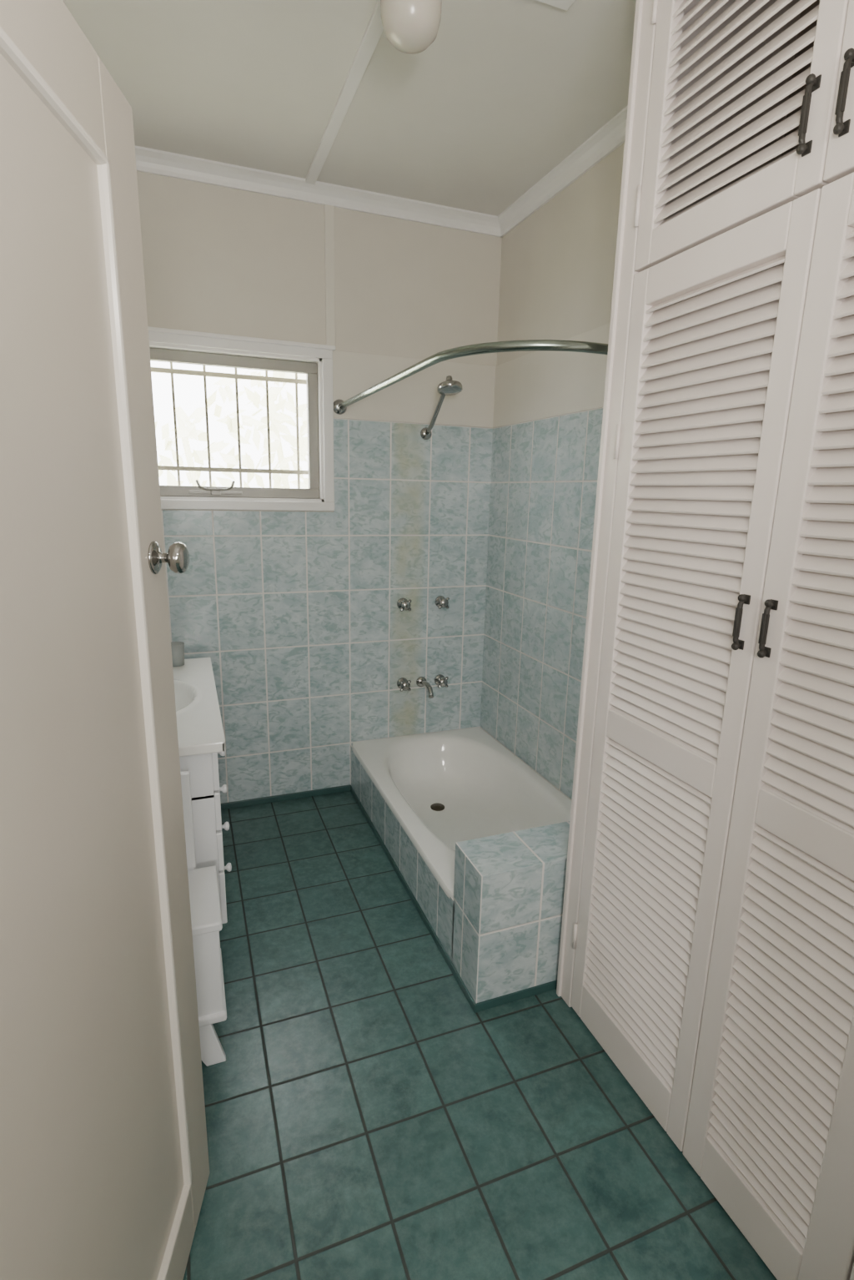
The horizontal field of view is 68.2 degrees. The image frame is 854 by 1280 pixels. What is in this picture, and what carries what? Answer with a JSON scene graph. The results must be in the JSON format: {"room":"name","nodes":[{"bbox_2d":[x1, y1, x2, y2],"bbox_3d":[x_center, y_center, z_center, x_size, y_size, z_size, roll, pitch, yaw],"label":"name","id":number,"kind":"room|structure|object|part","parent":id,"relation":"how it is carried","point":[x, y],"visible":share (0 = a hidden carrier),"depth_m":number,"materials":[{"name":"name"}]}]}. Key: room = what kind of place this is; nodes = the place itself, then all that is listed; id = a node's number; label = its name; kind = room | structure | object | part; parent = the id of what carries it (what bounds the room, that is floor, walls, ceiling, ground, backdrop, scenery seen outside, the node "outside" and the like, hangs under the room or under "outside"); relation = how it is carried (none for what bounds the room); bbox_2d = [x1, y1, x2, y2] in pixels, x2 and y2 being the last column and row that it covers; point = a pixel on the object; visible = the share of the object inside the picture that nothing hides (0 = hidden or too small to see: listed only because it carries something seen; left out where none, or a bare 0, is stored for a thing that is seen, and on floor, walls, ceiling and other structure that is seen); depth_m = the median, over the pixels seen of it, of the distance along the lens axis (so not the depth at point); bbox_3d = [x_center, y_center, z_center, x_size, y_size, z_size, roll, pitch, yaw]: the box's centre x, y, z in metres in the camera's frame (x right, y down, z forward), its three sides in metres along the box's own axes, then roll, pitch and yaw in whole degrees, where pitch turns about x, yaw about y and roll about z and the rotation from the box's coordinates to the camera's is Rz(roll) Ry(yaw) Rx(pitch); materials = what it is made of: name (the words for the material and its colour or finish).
{"room":"bathroom","nodes":[
{"label":"bathroom","id":0,"kind":"room"},
{"bbox_2d":[136,171,502,803],"bbox_3d":[-0.566,-0.548,2.909,2.049,2.700,0.118,-4,14,-21],"label":"wall","id":1,"kind":"structure","parent":0,"point":[308,642],"depth_m":2.90,"materials":[{"name":"tile"}]},
{"bbox_2d":[149,342,324,501],"bbox_3d":[-0.888,-0.908,2.694,0.870,0.605,0.120,-4,14,-21],"label":"reveal","id":2,"kind":"object","parent":1,"relation":"attached to","point":[153,345],"visible":0.43,"depth_m":2.71,"materials":[{"name":"white paint"}]},
{"bbox_2d":[188,479,242,494],"bbox_3d":[-0.903,-0.651,2.692,0.220,0.061,0.066,-4,14,-21],"label":"latch","id":3,"kind":"object","parent":2,"relation":"attached to","point":[208,491],"visible":1,"depth_m":2.69,"materials":[{"name":"metal"}]},
{"bbox_2d":[149,347,319,498],"bbox_3d":[-0.887,-0.907,2.692,0.846,0.581,0.035,-4,14,-21],"label":"window","id":4,"kind":"structure","parent":2,"relation":"attached to","point":[215,425],"depth_m":2.71,"materials":[{"name":"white glass"}]},
{"bbox_3d":[-0.887,-0.907,2.692,0.846,0.581,0.035,-4,14,-21],"label":"sash","id":5,"kind":"part","parent":4,"relation":"part of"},
{"bbox_2d":[148,331,334,510],"bbox_3d":[-0.866,-0.894,2.639,0.960,0.685,0.022,-4,14,-21],"label":"trim","id":6,"kind":"structure","parent":1,"relation":"attached to","point":[326,355],"depth_m":2.72,"materials":[{"name":"white paint"}]},
{"bbox_2d":[147,326,335,350],"bbox_3d":[-0.857,-1.230,2.554,0.980,0.016,0.033,-4,14,-21],"label":"trim","id":7,"kind":"structure","parent":1,"relation":"in","point":[150,329],"depth_m":2.57,"materials":[{"name":"white paint"}]},
{"bbox_2d":[221,784,351,810],"bbox_3d":[-0.908,0.788,3.027,1.109,0.030,0.012,-4,14,-21],"label":"baseboard","id":8,"kind":"structure","parent":1,"relation":"attached to","point":[345,788],"depth_m":3.10,"materials":[{"name":"teal tile"}]},
{"bbox_2d":[135,145,501,236],"bbox_3d":[-0.510,-1.815,2.539,1.849,0.062,0.050,-4,14,-21],"label":"crown molding","id":9,"kind":"structure","parent":1,"relation":"attached to","point":[148,160],"depth_m":2.55,"materials":[{"name":"white paint"}]},
{"bbox_2d":[324,204,335,345],"bbox_3d":[-0.411,-1.531,2.669,0.040,0.550,0.009,-4,14,-21],"label":"trim","id":10,"kind":"structure","parent":1,"relation":"attached to","point":[329,209],"depth_m":2.66,"materials":[{"name":"paint"}]},
{"bbox_2d":[397,677,411,691],"bbox_3d":[-0.114,0.226,3.174,0.060,0.060,0.062,-4,14,-21],"label":"tap","id":11,"kind":"object","parent":1,"relation":"attached to","point":[403,683],"visible":1,"depth_m":3.15,"materials":[{"name":"silver metal"}]},
{"bbox_3d":[-0.108,0.230,3.159,0.058,0.058,0.018,-4,14,-21],"label":"cross handle","id":12,"kind":"part","parent":11,"relation":"part of","materials":[{"name":"silver metal"}]},
{"bbox_2d":[397,597,411,611],"bbox_3d":[-0.109,-0.172,3.079,0.060,0.060,0.062,-4,14,-21],"label":"tap","id":13,"kind":"object","parent":1,"relation":"attached to","point":[403,603],"visible":1,"depth_m":3.06,"materials":[{"name":"silver metal"}]},
{"bbox_3d":[-0.103,-0.168,3.064,0.058,0.058,0.018,-4,14,-21],"label":"cross handle","id":14,"kind":"part","parent":13,"relation":"part of","materials":[{"name":"silver metal"}]},
{"bbox_2d":[416,676,433,698],"bbox_3d":[-0.002,0.238,3.169,0.056,0.070,0.159,-4,14,-21],"label":"spout","id":15,"kind":"object","parent":1,"relation":"attached to","point":[421,681],"visible":1,"depth_m":3.16,"materials":[{"name":"silver metal"}]},
{"bbox_3d":[-0.002,0.240,3.170,0.026,0.064,0.159,-4,14,-21],"label":"spout","id":16,"kind":"part","parent":15,"relation":"part of","materials":[{"name":"silver metal"}]},
{"bbox_2d":[420,375,463,439],"bbox_3d":[0.059,-1.027,2.801,0.108,0.245,0.316,-4,14,-21],"label":"shower head","id":17,"kind":"object","parent":1,"relation":"attached to","point":[449,387],"visible":1,"depth_m":2.71},
{"bbox_3d":[0.041,-1.026,2.828,0.020,0.193,0.255,-4,14,-21],"label":"arm","id":18,"kind":"part","parent":17,"relation":"part of","materials":[{"name":"silver metal"}]},
{"bbox_2d":[434,674,448,688],"bbox_3d":[0.077,0.214,3.245,0.060,0.060,0.062,-4,14,-21],"label":"tap","id":19,"kind":"object","parent":1,"relation":"attached to","point":[440,680],"visible":1,"depth_m":3.23,"materials":[{"name":"silver metal"}]},
{"bbox_3d":[0.082,0.217,3.230,0.058,0.058,0.018,-4,14,-21],"label":"cross handle","id":20,"kind":"part","parent":19,"relation":"part of","materials":[{"name":"silver metal"}]},
{"bbox_2d":[434,595,449,609],"bbox_3d":[0.078,-0.187,3.149,0.060,0.060,0.062,-4,14,-21],"label":"tap","id":21,"kind":"object","parent":1,"relation":"attached to","point":[440,602],"visible":1,"depth_m":3.13,"materials":[{"name":"silver metal"}]},
{"bbox_3d":[0.084,-0.183,3.134,0.058,0.058,0.018,-4,14,-21],"label":"cross handle","id":22,"kind":"part","parent":21,"relation":"part of","materials":[{"name":"silver metal"}]},
{"bbox_2d":[62,0,636,216],"bbox_3d":[0.327,-1.421,0.623,2.220,0.080,4.500,-4,14,-21],"label":"ceiling","id":23,"kind":"structure","parent":0,"point":[504,92],"depth_m":1.93,"materials":[{"name":"paint"}]},
{"bbox_2d":[380,0,442,54],"bbox_3d":[-0.037,-1.476,1.453,0.144,0.183,0.144,-4,14,-21],"label":"ceiling light","id":24,"kind":"object","parent":23,"relation":"attached to","point":[410,26],"depth_m":1.43,"materials":[{"name":"white glass"}]},
{"bbox_2d":[305,0,575,184],"bbox_3d":[-0.016,-1.556,1.370,2.124,0.012,1.491,10,16,33],"label":"trim","id":25,"kind":"structure","parent":23,"relation":"attached to","point":[374,31],"depth_m":1.90,"materials":[{"name":"white paint"}]},
{"bbox_2d":[182,791,777,1279],"bbox_3d":[0.267,1.285,1.256,2.220,0.080,4.500,-4,14,-21],"label":"floor","id":26,"kind":"structure","parent":0,"point":[364,1121],"depth_m":1.54,"materials":[{"name":"teal tile"}]},
{"bbox_2d":[0,0,209,1279],"bbox_3d":[-0.423,0.287,0.784,0.090,2.032,0.800,0,13,-4],"label":"door","id":27,"kind":"structure","parent":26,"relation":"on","point":[46,32],"depth_m":1.00,"materials":[{"name":"paint"}]},
{"bbox_2d":[0,53,183,1279],"bbox_3d":[-0.451,0.281,0.780,0.021,1.800,0.568,0,13,-4],"label":"panel","id":28,"kind":"object","parent":27,"relation":"attached to","point":[92,1176],"visible":0.86,"depth_m":0.77,"materials":[{"name":"paint"}]},
{"bbox_2d":[0,26,192,1279],"bbox_3d":[-0.435,0.281,0.781,0.012,1.780,0.564,0,13,-4],"label":"trim","id":29,"kind":"structure","parent":27,"relation":"attached to","point":[10,52],"depth_m":0.96,"materials":[{"name":"paint"}]},
{"bbox_3d":[-0.423,-0.135,1.040,0.054,0.054,0.054,0,13,-4],"label":"knob","id":30,"kind":"part","parent":27,"relation":"part of","materials":[{"name":"silver metal"}]},
{"bbox_2d":[172,657,231,923],"bbox_3d":[-0.980,0.526,2.263,0.472,0.886,0.990,-4,14,-21],"label":"bathroom vanity","id":31,"kind":"object","parent":26,"relation":"on","point":[201,738],"visible":0.28,"depth_m":1.89,"materials":[{"name":"wood"}]},
{"bbox_2d":[171,641,184,666],"bbox_3d":[-1.027,0.058,2.577,0.068,0.090,0.068,-4,14,-21],"label":"tumbler","id":32,"kind":"object","parent":31,"relation":"on","point":[178,647],"visible":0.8,"depth_m":2.56,"materials":[{"name":"white plastic"}]},
{"bbox_2d":[172,657,225,746],"bbox_3d":[-0.976,0.207,2.187,0.466,0.230,0.990,-4,14,-21],"label":"basin","id":33,"kind":"object","parent":31,"relation":"in","point":[198,712],"depth_m":2.12,"materials":[{"name":"ceramic"}]},
{"bbox_2d":[180,771,226,1066],"bbox_3d":[-0.738,0.750,1.657,0.370,0.735,0.280,-4,14,-21],"label":"stand","id":34,"kind":"object","parent":26,"relation":"on","point":[205,908],"visible":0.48,"depth_m":1.64,"materials":[{"name":"white laminate"}]},
{"bbox_2d":[350,726,571,1012],"bbox_3d":[0.216,0.693,2.619,0.726,0.449,1.508,-4,14,-21],"label":"bathtub","id":35,"kind":"object","parent":26,"relation":"on","point":[477,839],"visible":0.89,"depth_m":2.23,"materials":[{"name":"ceramic"}]},
{"bbox_2d":[352,726,571,898],"bbox_3d":[0.183,0.750,2.720,0.724,0.232,1.326,-4,14,-21],"label":"tub","id":36,"kind":"object","parent":35,"relation":"in","point":[421,795],"depth_m":2.92,"materials":[{"name":"ceramic"}]},
{"bbox_2d":[556,0,853,1279],"bbox_3d":[0.808,-0.135,1.271,0.477,2.700,0.968,-4,14,-21],"label":"wardrobe","id":37,"kind":"object","parent":26,"relation":"on","point":[707,946],"visible":1,"depth_m":1.25,"materials":[{"name":"paint"}]},
{"bbox_3d":[0.544,0.179,1.452,0.032,1.971,0.458,-4,14,-21],"label":"door frame","id":38,"kind":"part","parent":37,"relation":"part of","materials":[{"name":"paint"}]},
{"bbox_3d":[0.597,-0.034,1.201,0.021,0.109,0.016,-4,14,-21],"label":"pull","id":39,"kind":"part","parent":37,"relation":"part of","materials":[{"name":"metal"}]},
{"bbox_3d":[0.573,-1.113,1.150,0.032,0.670,0.458,-4,14,-21],"label":"door frame","id":40,"kind":"part","parent":37,"relation":"part of","materials":[{"name":"paint"}]},
{"bbox_3d":[0.618,-0.020,1.147,0.021,0.109,0.016,-4,14,-21],"label":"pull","id":41,"kind":"part","parent":37,"relation":"part of","materials":[{"name":"metal"}]},
{"bbox_3d":[0.692,0.271,1.076,0.032,1.971,0.366,-4,14,-21],"label":"door frame","id":42,"kind":"part","parent":37,"relation":"part of","materials":[{"name":"paint"}]},
{"bbox_3d":[0.613,-0.845,1.015,0.021,0.111,0.016,-4,14,-21],"label":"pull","id":43,"kind":"part","parent":37,"relation":"part of","materials":[{"name":"metal"}]},
{"bbox_3d":[0.720,-1.022,0.774,0.032,0.670,0.366,-4,14,-21],"label":"door frame","id":44,"kind":"part","parent":37,"relation":"part of","materials":[{"name":"paint"}]},
{"bbox_3d":[0.636,-0.831,0.957,0.021,0.111,0.016,-4,14,-21],"label":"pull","id":45,"kind":"part","parent":37,"relation":"part of","materials":[{"name":"metal"}]},
{"bbox_2d":[480,142,624,800],"bbox_3d":[1.123,-0.122,1.250,0.108,2.700,4.300,-4,14,-21],"label":"wall","id":46,"kind":"structure","parent":0,"point":[544,477],"depth_m":2.67,"materials":[{"name":"tile"}]},
{"bbox_2d":[333,339,608,414],"bbox_3d":[0.047,-0.852,2.061,1.691,0.064,0.594,13,17,41],"label":"rail","id":47,"kind":"object","parent":46,"relation":"attached to","point":[340,405],"visible":0.69,"depth_m":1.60,"materials":[{"name":"metal"}]},
{"bbox_2d":[332,322,610,428],"bbox_3d":[0.228,-0.979,2.216,0.799,0.280,1.530,-4,14,-21],"label":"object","id":48,"kind":"structure","parent":46,"relation":"attached to","point":[538,385],"depth_m":2.83,"materials":[{"name":"paint"}]},
{"bbox_2d":[498,105,628,237],"bbox_3d":[0.598,-1.704,2.169,0.050,0.062,1.560,-4,14,-21],"label":"crown molding","id":49,"kind":"structure","parent":46,"relation":"attached to","point":[612,135],"depth_m":2.35,"materials":[{"name":"white paint"}]}
]}

